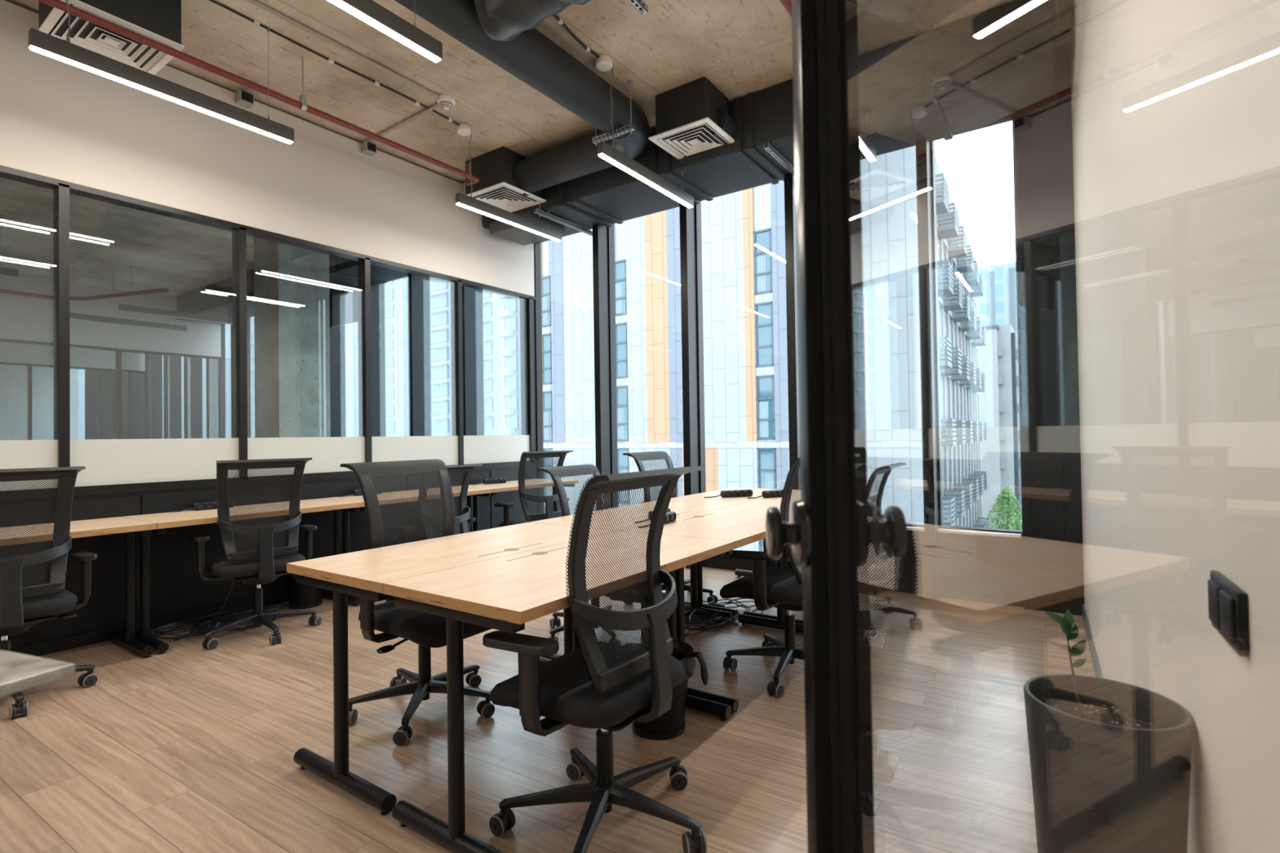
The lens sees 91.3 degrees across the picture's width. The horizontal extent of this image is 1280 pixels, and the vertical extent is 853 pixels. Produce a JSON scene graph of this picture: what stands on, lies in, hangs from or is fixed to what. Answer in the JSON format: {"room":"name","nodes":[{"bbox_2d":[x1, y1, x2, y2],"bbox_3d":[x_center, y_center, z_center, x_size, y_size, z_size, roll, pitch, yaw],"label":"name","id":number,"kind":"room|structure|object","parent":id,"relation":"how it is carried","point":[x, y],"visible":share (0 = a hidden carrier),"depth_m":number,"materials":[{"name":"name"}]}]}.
{"room":"open-plan office","nodes":[
{"label":"open-plan office","id":0,"kind":"room"},
{"bbox_2d":[0,364,79,440],"bbox_3d":[-16.945,-0.202,13.412,0.120,3.730,7.470,-1,-1,35],"label":"window","id":1,"kind":"structure","parent":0,"point":[13,379],"depth_m":15.72,"materials":[{"name":"glass"}]},
{"bbox_2d":[0,342,145,439],"bbox_3d":[-12.763,-0.310,10.467,0.112,3.730,7.458,-1,-1,35],"label":"wall partition","id":2,"kind":"structure","parent":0,"point":[11,353],"depth_m":12.21,"materials":[{"name":"white paint"}]},
{"bbox_2d":[0,275,222,439],"bbox_3d":[-9.808,-0.387,8.412,0.112,3.730,7.458,-1,-1,35],"label":"wall partition","id":3,"kind":"structure","parent":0,"point":[28,320],"depth_m":10.14,"materials":[{"name":"white paint"}]},
{"bbox_2d":[84,273,484,439],"bbox_3d":[-7.997,-0.365,11.666,16.570,3.730,0.320,-1,-1,35],"label":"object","id":4,"kind":"structure","parent":3,"relation":"attached to","point":[141,404],"depth_m":9.26,"materials":[{"name":"glass"}]},
{"bbox_2d":[332,288,358,327],"bbox_3d":[-4.285,-1.741,9.005,0.920,0.562,0.050,-1,-1,35],"label":"roller blind","id":5,"kind":"object","parent":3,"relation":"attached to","point":[344,305],"visible":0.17,"depth_m":8.96,"materials":[{"name":"fabric"}]},
{"bbox_2d":[0,0,537,656],"bbox_3d":[-3.305,-0.540,3.891,0.116,3.700,7.410,-1,-1,35],"label":"wall","id":6,"kind":"structure","parent":0,"point":[65,129],"depth_m":4.32,"materials":[{"name":"white paint"}]},
{"bbox_2d":[235,89,253,108],"bbox_3d":[-2.833,-2.346,4.479,0.094,0.075,0.090,-1,-1,35],"label":"junction box","id":7,"kind":"object","parent":6,"relation":"attached to","point":[244,99],"visible":1,"depth_m":4.45,"materials":[{"name":"grey plastic"}]},
{"bbox_2d":[360,141,376,155],"bbox_3d":[-2.285,-2.342,5.267,0.094,0.075,0.090,-1,-1,35],"label":"junction box","id":8,"kind":"object","parent":6,"relation":"attached to","point":[367,148],"visible":1,"depth_m":5.24,"materials":[{"name":"grey plastic"}]},
{"bbox_2d":[533,227,592,513],"bbox_3d":[-0.733,-0.446,6.694,0.975,3.320,0.090,-1,-1,35],"label":"window frame","id":9,"kind":"structure","parent":6,"relation":"in","point":[538,319],"depth_m":6.96,"materials":[{"name":"black metal"}]},
{"bbox_2d":[0,0,1072,297],"bbox_3d":[-7.576,-2.458,6.979,22.700,0.300,7.590,-1,-1,35],"label":"ceiling","id":10,"kind":"structure","parent":0,"point":[743,47],"depth_m":4.36,"materials":[{"name":"concrete"}]},
{"bbox_2d":[0,214,18,277],"bbox_3d":[-7.200,-1.988,6.539,0.048,0.666,1.000,-1,-1,35],"label":"pendant lamp","id":11,"kind":"object","parent":10,"relation":"hanging from","point":[7,272],"visible":1,"depth_m":6.86,"materials":[{"name":"metal"}]},
{"bbox_2d":[0,269,168,300],"bbox_3d":[-9.342,-2.065,7.647,5.726,0.408,1.504,0,-1,-37],"label":"pipe","id":12,"kind":"object","parent":10,"relation":"attached to","point":[113,295],"visible":0.94,"depth_m":8.97,"materials":[{"name":"metal"}]},
{"bbox_2d":[37,0,184,75],"bbox_3d":[-2.961,-2.290,3.501,0.520,0.279,0.520,-1,-1,35],"label":"ceiling vent","id":13,"kind":"object","parent":10,"relation":"in","point":[158,20],"visible":0.76,"depth_m":3.46,"materials":[{"name":"white metal"}]},
{"bbox_2d":[69,266,186,331],"bbox_3d":[-7.670,-1.892,9.363,0.048,0.756,1.500,-1,-1,35],"label":"pendant lamp","id":14,"kind":"object","parent":10,"relation":"hanging from","point":[73,316],"visible":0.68,"depth_m":9.35,"materials":[{"name":"metal"}]},
{"bbox_2d":[70,318,184,331],"bbox_3d":[-7.665,-1.520,9.357,0.039,0.012,1.488,-1,-1,35],"label":"diffuser","id":15,"kind":"object","parent":14,"relation":"attached to","point":[98,320],"depth_m":9.38,"materials":[{"name":"grey metal"}]},
{"bbox_2d":[27,0,294,143],"bbox_3d":[-2.525,-2.107,3.429,0.048,0.666,1.200,-1,-1,35],"label":"pendant lamp","id":16,"kind":"object","parent":10,"relation":"hanging from","point":[39,42],"visible":1,"depth_m":3.30,"materials":[{"name":"white"}]},
{"bbox_2d":[30,45,293,143],"bbox_3d":[-2.520,-1.779,3.424,0.039,0.012,1.188,-1,-1,35],"label":"diffuser","id":17,"kind":"object","parent":16,"relation":"attached to","point":[50,51],"depth_m":3.33,"materials":[{"name":"white"}]},
{"bbox_2d":[118,264,232,324],"bbox_3d":[-6.840,-1.950,9.334,0.048,0.666,1.500,-1,-1,35],"label":"pendant lamp","id":18,"kind":"object","parent":10,"relation":"hanging from","point":[126,308],"visible":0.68,"depth_m":9.23,"materials":[{"name":"metal"}]},
{"bbox_2d":[119,309,232,324],"bbox_3d":[-6.835,-1.623,9.329,0.039,0.012,1.488,-1,-1,35],"label":"diffuser","id":19,"kind":"object","parent":18,"relation":"attached to","point":[141,311],"depth_m":9.29,"materials":[{"name":"grey metal"}]},
{"bbox_2d":[37,0,479,185],"bbox_3d":[-3.073,-2.259,3.019,0.208,0.354,5.831,-1,-1,35],"label":"pipe","id":20,"kind":"object","parent":10,"relation":"attached to","point":[301,104],"visible":0.96,"depth_m":3.83,"materials":[{"name":"metal"}]},
{"bbox_2d":[177,254,408,324],"bbox_3d":[-4.632,-2.111,8.835,7.600,0.417,0.724,-1,-1,35],"label":"duct","id":21,"kind":"object","parent":10,"relation":"hanging from","point":[214,299],"visible":0.29,"depth_m":9.51,"materials":[{"name":"metal"}]},
{"bbox_2d":[208,0,459,125],"bbox_3d":[-2.664,-2.428,3.253,0.030,0.023,4.280,-1,-1,35],"label":"cable","id":22,"kind":"object","parent":10,"relation":"attached to","point":[255,23],"visible":1,"depth_m":4.12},
{"bbox_2d":[245,0,439,98],"bbox_3d":[-2.600,-2.431,2.995,0.043,0.028,3.930,-1,-1,35],"label":"conduit","id":23,"kind":"object","parent":10,"relation":"attached to","point":[255,2],"visible":1,"depth_m":3.97,"materials":[{"name":"beige metal"}]},
{"bbox_2d":[327,0,442,62],"bbox_3d":[-1.339,-2.137,2.604,0.048,0.666,1.200,-1,-1,35],"label":"pendant lamp","id":24,"kind":"object","parent":10,"relation":"hanging from","point":[369,11],"visible":1,"depth_m":2.87,"materials":[{"name":"white"}]},
{"bbox_2d":[368,102,439,142],"bbox_3d":[-1.876,-2.412,4.961,0.960,0.028,0.028,-2,-1,36],"label":"conduit","id":25,"kind":"object","parent":10,"relation":"attached to","point":[436,105],"visible":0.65,"depth_m":4.92,"materials":[{"name":"beige metal"}]},
{"bbox_2d":[436,94,455,110],"bbox_3d":[-1.441,-2.400,4.649,0.132,0.073,0.132,-1,-1,35],"label":"smoke detector","id":26,"kind":"object","parent":10,"relation":"attached to","point":[446,102],"visible":0.99,"depth_m":4.61,"materials":[{"name":"white plastic"}]},
{"bbox_2d":[457,123,471,136],"bbox_3d":[-1.424,-2.403,5.058,0.112,0.055,0.112,-1,-1,35],"label":"ceiling rose","id":27,"kind":"object","parent":10,"relation":"attached to","point":[464,129],"visible":1,"depth_m":5.02,"materials":[{"name":"white plastic"}]},
{"bbox_2d":[465,146,546,212],"bbox_3d":[-1.242,-2.249,5.753,0.560,0.344,0.560,-1,-1,35],"label":"ceiling vent","id":28,"kind":"object","parent":10,"relation":"in","point":[496,186],"visible":0.76,"depth_m":5.56,"materials":[{"name":"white metal"}]},
{"bbox_2d":[455,128,561,241],"bbox_3d":[-1.112,-2.097,5.461,0.048,0.666,1.200,-1,-1,35],"label":"pendant lamp","id":29,"kind":"object","parent":10,"relation":"hanging from","point":[462,200],"visible":1,"depth_m":5.34,"materials":[{"name":"white"}]},
{"bbox_2d":[456,202,560,241],"bbox_3d":[-1.107,-1.770,5.456,0.039,0.012,1.188,-1,-1,35],"label":"diffuser","id":30,"kind":"object","parent":29,"relation":"attached to","point":[469,206],"depth_m":5.39,"materials":[{"name":"white plastic"}]},
{"bbox_2d":[533,201,592,235],"bbox_3d":[-0.705,-2.184,6.128,0.037,0.483,0.920,-1,-1,35],"label":"cable tray","id":31,"kind":"object","parent":10,"relation":"hanging from","point":[539,211],"visible":0.81,"depth_m":6.03,"materials":[{"name":"metal"}]},
{"bbox_2d":[552,14,599,57],"bbox_3d":[-0.516,-2.453,3.738,0.042,0.023,0.934,-1,-1,29],"label":"cable","id":32,"kind":"object","parent":10,"relation":"attached to","point":[560,20],"visible":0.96,"depth_m":3.93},
{"bbox_2d":[595,54,612,71],"bbox_3d":[-0.240,-2.434,4.186,0.112,0.055,0.112,-1,-1,35],"label":"ceiling rose","id":33,"kind":"object","parent":10,"relation":"attached to","point":[604,62],"visible":1,"depth_m":4.15,"materials":[{"name":"white plastic"}]},
{"bbox_2d":[592,79,635,146],"bbox_3d":[-0.197,-2.268,4.532,0.360,0.380,0.037,-1,-1,35],"label":"hanger","id":34,"kind":"object","parent":10,"relation":"hanging from","point":[628,128],"visible":0.91,"depth_m":4.49,"materials":[{"name":"metal"}]},
{"bbox_2d":[394,0,649,195],"bbox_3d":[-1.972,-2.269,3.013,1.479,0.325,5.677,-1,-1,35],"label":"duct","id":35,"kind":"object","parent":34,"relation":"hanging from","point":[531,56],"visible":0.8,"depth_m":4.07,"materials":[{"name":"black metal"}]},
{"bbox_2d":[474,0,591,40],"bbox_3d":[-0.468,-2.247,3.115,0.916,0.375,0.374,-1,-1,35],"label":"flexible duct","id":36,"kind":"object","parent":35,"relation":"attached to","point":[500,20],"visible":1,"depth_m":3.18,"materials":[{"name":"black metal"}]},
{"bbox_2d":[627,0,648,15],"bbox_3d":[-0.077,-2.304,3.110,0.037,0.355,0.360,-1,-1,35],"label":"hanger","id":37,"kind":"object","parent":10,"relation":"hanging from","point":[641,6],"visible":1,"depth_m":3.21,"materials":[{"name":"metal"}]},
{"bbox_2d":[597,66,693,208],"bbox_3d":[0.074,-2.127,4.636,0.048,0.666,1.200,-1,-1,35],"label":"pendant lamp","id":38,"kind":"object","parent":10,"relation":"hanging from","point":[606,152],"visible":0.97,"depth_m":4.49,"materials":[{"name":"white"}]},
{"bbox_2d":[598,153,693,208],"bbox_3d":[0.079,-1.800,4.631,0.039,0.012,1.188,-1,-1,35],"label":"diffuser","id":39,"kind":"object","parent":38,"relation":"attached to","point":[610,157],"depth_m":4.55,"materials":[{"name":"white plastic"}]},
{"bbox_2d":[648,76,734,159],"bbox_3d":[0.407,-2.296,4.692,0.500,0.334,0.500,-1,-1,35],"label":"ceiling vent","id":40,"kind":"object","parent":10,"relation":"in","point":[686,114],"visible":0.98,"depth_m":4.55,"materials":[{"name":"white metal"}]},
{"bbox_2d":[482,0,1057,245],"bbox_3d":[0.524,-2.205,5.137,4.810,0.500,0.916,-1,-1,35],"label":"duct","id":41,"kind":"object","parent":10,"relation":"hanging from","point":[997,64],"visible":0.77,"depth_m":4.24,"materials":[{"name":"black metal"}]},
{"bbox_2d":[764,142,795,176],"bbox_3d":[1.134,-2.232,4.850,0.037,0.483,0.780,-1,-1,35],"label":"hanger","id":42,"kind":"object","parent":10,"relation":"hanging from","point":[771,149],"visible":0.63,"depth_m":4.72,"materials":[{"name":"metal"}]},
{"bbox_2d":[859,115,876,161],"bbox_3d":[1.256,-2.158,3.814,0.048,0.666,1.200,-1,-1,35],"label":"pendant lamp","id":43,"kind":"object","parent":10,"relation":"hanging from","point":[868,148],"visible":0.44,"depth_m":4.14,"materials":[{"name":"white plastic"}]},
{"bbox_2d":[860,139,875,161],"bbox_3d":[1.261,-1.831,3.809,0.039,0.012,1.188,-1,-1,35],"label":"diffuser","id":44,"kind":"object","parent":43,"relation":"attached to","point":[865,148],"depth_m":4.16,"materials":[{"name":"white plastic"}]},
{"bbox_2d":[0,566,1095,852],"bbox_3d":[-7.516,1.481,6.919,22.700,0.120,7.590,-1,-1,35],"label":"floor","id":45,"kind":"structure","parent":0,"point":[188,748],"depth_m":2.43,"materials":[{"name":"brown wood"}]},
{"bbox_2d":[0,649,75,697],"bbox_3d":[-0.986,0.757,0.642,0.500,0.935,0.425,-1,-1,21],"label":"stand","id":46,"kind":"object","parent":45,"relation":"on","point":[19,672],"visible":1,"depth_m":0.74,"materials":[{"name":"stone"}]},
{"bbox_2d":[0,466,97,719],"bbox_3d":[-2.982,0.742,2.936,0.633,1.096,0.674,-2,-1,39],"label":"office chair","id":47,"kind":"object","parent":45,"relation":"on","point":[21,607],"visible":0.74,"depth_m":2.95,"materials":[{"name":"grey plastic"}]},
{"bbox_2d":[0,516,156,657],"bbox_3d":[-3.318,0.924,3.174,0.607,0.750,1.247,-1,-1,35],"label":"office desk","id":48,"kind":"object","parent":45,"relation":"on","point":[91,527],"visible":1,"depth_m":3.56,"materials":[{"name":"brown wood"}]},
{"bbox_2d":[150,617,231,639],"bbox_3d":[-2.811,1.275,3.954,0.313,0.053,0.520,-1,-1,35],"label":"cable","id":49,"kind":"object","parent":45,"relation":"on","point":[202,619],"visible":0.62,"depth_m":3.86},
{"bbox_2d":[153,610,246,635],"bbox_3d":[-2.814,1.276,4.025,0.317,0.052,0.508,-1,-1,35],"label":"cable","id":50,"kind":"object","parent":45,"relation":"on","point":[179,624],"visible":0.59,"depth_m":3.90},
{"bbox_2d":[190,622,254,635],"bbox_3d":[-2.606,1.273,4.046,0.282,0.053,0.525,-1,-1,35],"label":"cable","id":51,"kind":"object","parent":45,"relation":"on","point":[197,630],"visible":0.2,"depth_m":3.87,"materials":[{"name":"black plastic"}]},
{"bbox_2d":[192,606,269,626],"bbox_3d":[-2.711,1.276,4.205,0.297,0.051,0.501,-1,-1,35],"label":"cable","id":52,"kind":"object","parent":45,"relation":"on","point":[245,607],"visible":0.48,"depth_m":4.21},
{"bbox_2d":[121,498,364,654],"bbox_3d":[-2.605,0.904,4.201,0.607,0.800,1.247,-1,-1,35],"label":"office desk","id":53,"kind":"object","parent":45,"relation":"on","point":[163,521],"depth_m":3.85,"materials":[{"name":"brown wood"}]},
{"bbox_2d":[188,457,321,649],"bbox_3d":[-2.378,0.748,3.908,0.694,1.096,0.648,0,-1,-43],"label":"office chair","id":54,"kind":"object","parent":45,"relation":"on","point":[264,565],"visible":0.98,"depth_m":3.80,"materials":[{"name":"grey plastic"}]},
{"bbox_2d":[253,236,330,437],"bbox_3d":[-3.663,-0.508,6.594,0.520,3.730,0.520,-1,-1,35],"label":"column","id":55,"kind":"structure","parent":45,"relation":"on","point":[291,290],"depth_m":6.42,"materials":[{"name":"concrete"}]},
{"bbox_2d":[283,574,323,609],"bbox_3d":[-2.445,1.147,4.572,0.306,0.322,0.301,-1,-1,35],"label":"waste bin","id":56,"kind":"object","parent":45,"relation":"on","point":[300,596],"visible":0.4,"depth_m":4.47,"materials":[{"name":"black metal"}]},
{"bbox_2d":[321,486,495,597],"bbox_3d":[-1.891,0.909,5.227,0.607,0.800,1.247,-1,-1,35],"label":"office desk","id":57,"kind":"object","parent":45,"relation":"on","point":[471,491],"depth_m":4.99,"materials":[{"name":"brown wood"}]},
{"bbox_2d":[339,458,494,746],"bbox_3d":[-0.965,0.707,2.790,0.653,1.102,0.679,-1,-1,33],"label":"office chair","id":58,"kind":"object","parent":45,"relation":"on","point":[427,630],"visible":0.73,"depth_m":2.71,"materials":[{"name":"grey plastic"}]},
{"bbox_2d":[388,463,482,543],"bbox_3d":[-1.598,0.802,4.942,0.648,0.996,0.679,-1,-1,35],"label":"office chair","id":59,"kind":"object","parent":45,"relation":"on","point":[464,519],"visible":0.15,"depth_m":4.92,"materials":[{"name":"grey plastic"}]},
{"bbox_2d":[286,522,617,815],"bbox_3d":[-0.696,0.876,2.642,0.602,0.751,1.247,-1,-1,35],"label":"office desk","id":60,"kind":"object","parent":45,"relation":"on","point":[363,574],"visible":0.69,"depth_m":2.23,"materials":[{"name":"brown wood"}]},
{"bbox_2d":[459,478,578,531],"bbox_3d":[-1.209,0.914,6.208,0.607,0.800,1.137,-1,-1,35],"label":"office desk","id":61,"kind":"object","parent":45,"relation":"on","point":[511,485],"depth_m":5.95,"materials":[{"name":"brown wood"}]},
{"bbox_2d":[494,449,573,527],"bbox_3d":[-0.935,0.760,5.673,0.679,1.080,0.656,0,-1,-43],"label":"office chair","id":62,"kind":"object","parent":45,"relation":"on","point":[548,500],"visible":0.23,"depth_m":5.53,"materials":[{"name":"grey plastic"}]},
{"bbox_2d":[382,530,735,852],"bbox_3d":[-0.197,0.863,2.295,0.607,0.751,1.247,-1,-1,35],"label":"office desk","id":63,"kind":"object","parent":45,"relation":"on","point":[504,593],"visible":0.81,"depth_m":1.88,"materials":[{"name":"brown wood"}]},
{"bbox_2d":[537,463,647,644],"bbox_3d":[-0.299,0.752,3.792,0.666,1.022,0.680,-1,-1,31],"label":"office chair","id":64,"kind":"object","parent":45,"relation":"on","point":[556,473],"visible":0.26,"depth_m":3.74,"materials":[{"name":"grey plastic"}]},
{"bbox_2d":[482,465,706,852],"bbox_3d":[-0.098,0.681,1.934,0.647,1.102,0.684,-1,-1,35],"label":"office chair","id":65,"kind":"object","parent":45,"relation":"on","point":[607,686],"visible":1,"depth_m":1.82,"materials":[{"name":"grey plastic"}]},
{"bbox_2d":[529,500,735,659],"bbox_3d":[0.018,0.856,3.668,0.602,0.800,1.247,-1,-1,35],"label":"office desk","id":66,"kind":"object","parent":45,"relation":"on","point":[681,508],"depth_m":3.81,"materials":[{"name":"brown wood"}]},
{"bbox_2d":[625,640,708,740],"bbox_3d":[0.075,1.075,2.568,0.300,0.328,0.314,0,-1,-28],"label":"waste bin","id":67,"kind":"object","parent":45,"relation":"on","point":[670,725],"visible":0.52,"depth_m":2.49,"materials":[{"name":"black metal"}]},
{"bbox_2d":[622,450,718,604],"bbox_3d":[0.224,0.726,4.541,0.664,1.082,0.680,-1,-1,33],"label":"office chair","id":68,"kind":"object","parent":45,"relation":"on","point":[648,456],"visible":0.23,"depth_m":4.53,"materials":[{"name":"black fabric"}]},
{"bbox_2d":[684,604,733,631],"bbox_3d":[0.404,1.227,4.022,0.365,0.052,0.550,-1,-1,35],"label":"cable","id":69,"kind":"object","parent":45,"relation":"on","point":[705,627],"visible":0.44,"depth_m":3.89,"materials":[{"name":"black plastic"}]},
{"bbox_2d":[684,605,735,631],"bbox_3d":[0.431,1.227,4.012,0.322,0.053,0.554,-1,-1,35],"label":"cable","id":70,"kind":"object","parent":45,"relation":"on","point":[686,611],"visible":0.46,"depth_m":3.86,"materials":[{"name":"black plastic"}]},
{"bbox_2d":[622,504,803,715],"bbox_3d":[0.516,0.843,3.322,0.607,0.800,1.247,-1,-1,35],"label":"office desk","id":71,"kind":"object","parent":45,"relation":"on","point":[744,525],"depth_m":3.07,"materials":[{"name":"brown wood"}]},
{"bbox_2d":[688,599,750,629],"bbox_3d":[0.529,1.226,4.112,0.355,0.051,0.601,-1,-1,35],"label":"cable","id":72,"kind":"object","parent":45,"relation":"on","point":[742,605],"visible":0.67,"depth_m":3.99,"materials":[{"name":"black plastic"}]},
{"bbox_2d":[699,598,763,623],"bbox_3d":[0.618,1.226,4.179,0.351,0.052,0.595,-1,-1,35],"label":"cable","id":73,"kind":"object","parent":45,"relation":"on","point":[729,602],"visible":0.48,"depth_m":4.30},
{"bbox_2d":[670,487,800,618],"bbox_3d":[0.714,0.861,4.670,0.602,0.800,1.187,-1,-1,35],"label":"office desk","id":74,"kind":"object","parent":45,"relation":"on","point":[700,497],"depth_m":4.46,"materials":[{"name":"brown wood"}]},
{"bbox_2d":[720,457,804,697],"bbox_3d":[0.758,0.686,3.140,0.646,1.102,0.688,-1,-1,35],"label":"office chair","id":75,"kind":"object","parent":45,"relation":"on","point":[780,588],"visible":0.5,"depth_m":3.00,"materials":[{"name":"grey plastic"}]},
{"bbox_2d":[737,489,879,623],"bbox_3d":[1.173,0.849,4.351,0.705,0.800,1.187,-1,-1,35],"label":"office desk","id":76,"kind":"object","parent":45,"relation":"on","point":[773,501],"depth_m":4.16,"materials":[{"name":"brown wood"}]},
{"bbox_2d":[866,462,922,636],"bbox_3d":[1.444,0.739,3.987,0.648,1.002,0.670,-1,-1,33],"label":"office chair","id":77,"kind":"object","parent":45,"relation":"on","point":[882,572],"visible":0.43,"depth_m":3.87,"materials":[{"name":"grey plastic"}]},
{"bbox_2d":[1023,609,1192,852],"bbox_3d":[0.860,0.780,1.152,0.250,0.849,0.250,-1,-1,35],"label":"potted plant","id":78,"kind":"object","parent":45,"relation":"on","point":[1110,760],"visible":1,"depth_m":1.08,"materials":[{"name":"green plant"}]},
{"bbox_2d":[622,470,628,501],"bbox_3d":[-0.620,2.582,27.247,0.420,1.352,0.024,-1,-1,35],"label":"window","id":79,"kind":"structure","parent":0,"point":[623,471],"depth_m":27.24,"materials":[{"name":"glass"}]},
{"bbox_2d":[1070,0,1279,852],"bbox_3d":[0.974,-0.664,1.013,0.150,3.730,7.581,-1,-1,33],"label":"wall","id":80,"kind":"structure","parent":0,"point":[1175,104],"depth_m":1.06,"materials":[{"name":"beige paint"}]},
{"bbox_2d":[608,205,679,507],"bbox_3d":[0.110,-0.468,6.107,0.960,3.320,0.090,-1,-1,35],"label":"window","id":81,"kind":"structure","parent":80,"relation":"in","point":[611,229],"depth_m":6.37,"materials":[{"name":"black metal"}]},
{"bbox_2d":[520,137,938,599],"bbox_3d":[0.941,-0.596,5.463,5.266,3.730,0.300,-1,-1,35],"label":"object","id":82,"kind":"structure","parent":80,"relation":"attached to","point":[923,173],"depth_m":5.50,"materials":[{"name":"black metal"}]},
{"bbox_2d":[694,178,791,564],"bbox_3d":[0.940,-0.489,5.531,0.940,3.320,0.090,-1,-1,35],"label":"window","id":83,"kind":"structure","parent":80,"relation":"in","point":[698,206],"depth_m":5.78,"materials":[{"name":"black metal"}]},
{"bbox_2d":[765,0,906,852],"bbox_3d":[0.207,-0.004,0.308,0.155,2.388,0.934,-1,-1,3],"label":"door","id":84,"kind":"structure","parent":80,"relation":"in","point":[834,532],"depth_m":0.72,"materials":[{"name":"black metal"}]},
{"bbox_2d":[860,143,924,527],"bbox_3d":[1.760,-0.696,4.961,0.945,2.950,0.090,-1,-1,35],"label":"window","id":85,"kind":"structure","parent":80,"relation":"in","point":[895,149],"depth_m":4.78,"materials":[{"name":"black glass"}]},
{"bbox_2d":[906,526,1022,537],"bbox_3d":[1.986,0.763,4.712,1.520,0.018,0.090,-1,-1,35],"label":"trim","id":86,"kind":"structure","parent":80,"relation":"attached to","point":[909,528],"depth_m":4.42,"materials":[{"name":"white ceramic"}]},
{"bbox_2d":[930,119,1022,536],"bbox_3d":[2.422,-0.713,4.500,0.550,2.950,0.090,-1,-1,35],"label":"window","id":87,"kind":"structure","parent":80,"relation":"in","point":[932,141],"depth_m":4.62,"materials":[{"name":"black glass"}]},
{"bbox_2d":[879,40,1084,616],"bbox_3d":[2.211,-0.628,4.583,2.175,3.730,0.215,-1,-1,35],"label":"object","id":88,"kind":"structure","parent":80,"relation":"attached to","point":[1042,569],"depth_m":4.15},
{"bbox_2d":[1082,604,1102,678],"bbox_3d":[1.610,1.168,2.085,0.014,0.080,4.774,-1,-1,33],"label":"baseboard","id":89,"kind":"structure","parent":80,"relation":"attached to","point":[1097,670],"depth_m":3.32,"materials":[{"name":"metal"}]},
{"bbox_2d":[1207,570,1248,657],"bbox_3d":[0.790,0.248,0.844,0.015,0.080,0.152,-1,-1,33],"label":"light switch","id":90,"kind":"object","parent":80,"relation":"attached to","point":[1228,609],"visible":1,"depth_m":0.80,"materials":[{"name":"plastic"}]},
{"label":"outside","id":91,"kind":"structure","parent":0,"visible":0},
{"bbox_2d":[982,494,983,523],"bbox_3d":[56.698,13.435,221.212,480.000,0.400,411.930,-1,-1,35],"label":"ground","id":92,"kind":"structure","parent":91,"point":[982,495],"depth_m":87.99,"materials":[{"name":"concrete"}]},
{"bbox_2d":[78,276,521,439],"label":"window","id":93,"kind":"structure","parent":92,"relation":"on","point":[501,313],"depth_m":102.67,"materials":[{"name":"clear glass"}]},
{"bbox_2d":[540,145,990,551],"bbox_3d":[8.808,0.445,34.454,18.012,21.300,22.754,-1,-1,35],"label":"apartment building","id":94,"kind":"structure","parent":92,"relation":"on","point":[743,232],"depth_m":24.54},
{"bbox_2d":[542,296,547,325],"bbox_3d":[-4.599,-5.546,30.053,0.420,1.352,0.024,-1,-1,35],"label":"curtain","id":95,"kind":"object","parent":94,"relation":"hanging from","point":[544,299],"depth_m":30.04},
{"bbox_2d":[543,411,549,439],"bbox_3d":[-4.516,-0.028,29.968,0.420,1.352,0.024,-1,-1,35],"label":"curtain","id":96,"kind":"object","parent":94,"relation":"hanging from","point":[546,414],"depth_m":29.95,"materials":[{"name":"white fabric"}]},
{"bbox_2d":[546,472,551,495],"bbox_3d":[-4.277,2.677,29.789,0.420,1.352,0.024,-1,-1,35],"label":"curtain","id":97,"kind":"object","parent":94,"relation":"hanging from","point":[547,473],"depth_m":29.83,"materials":[{"name":"white fabric"}]},
{"bbox_2d":[615,282,622,314],"bbox_3d":[-0.943,-5.641,27.510,0.420,1.352,0.024,-1,-1,35],"label":"curtain","id":98,"kind":"object","parent":94,"relation":"hanging from","point":[618,285],"depth_m":27.51,"materials":[{"name":"white fabric"}]},
{"bbox_2d":[617,408,624,439],"bbox_3d":[-0.859,-0.122,27.425,0.420,1.352,0.024,-1,-1,35],"label":"curtain","id":99,"kind":"object","parent":94,"relation":"hanging from","point":[620,411],"depth_m":27.41,"materials":[{"name":"white fabric"}]},
{"bbox_2d":[755,255,765,292],"bbox_3d":[4.569,-5.784,23.677,0.420,1.352,0.024,-1,-1,35],"label":"curtain","id":100,"kind":"object","parent":94,"relation":"hanging from","point":[760,260],"depth_m":23.67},
{"bbox_2d":[758,401,768,437],"bbox_3d":[4.653,-0.265,23.593,0.420,1.352,0.024,-1,-1,35],"label":"curtain","id":101,"kind":"object","parent":94,"relation":"hanging from","point":[762,406],"depth_m":23.58,"materials":[{"name":"white fabric"}]},
{"bbox_2d":[765,473,773,488],"bbox_3d":[4.892,2.439,23.414,0.420,1.352,0.024,-1,-1,35],"label":"curtain","id":102,"kind":"object","parent":94,"relation":"hanging from","point":[769,477],"depth_m":23.43,"materials":[{"name":"white fabric"}]},
{"bbox_2d":[977,262,1017,471],"bbox_3d":[67.740,-7.921,108.231,20.000,38.500,21.000,-1,-1,35],"label":"apartment tower","id":103,"kind":"structure","parent":92,"relation":"on","point":[997,305],"depth_m":104.57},
{"bbox_2d":[978,324,1022,529],"bbox_3d":[43.702,0.607,73.079,3.700,21.100,30.100,-1,-1,35],"label":"apartment building","id":104,"kind":"structure","parent":92,"relation":"on","point":[998,359],"depth_m":61.26,"materials":[{"name":"white concrete"}]},
{"bbox_2d":[984,486,1022,530],"bbox_3d":[23.365,7.376,39.725,2.968,7.169,2.546,0,-1,-24],"label":"tree","id":105,"kind":"object","parent":92,"relation":"on","point":[1006,492],"visible":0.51,"depth_m":39.60,"materials":[{"name":"green plant"}]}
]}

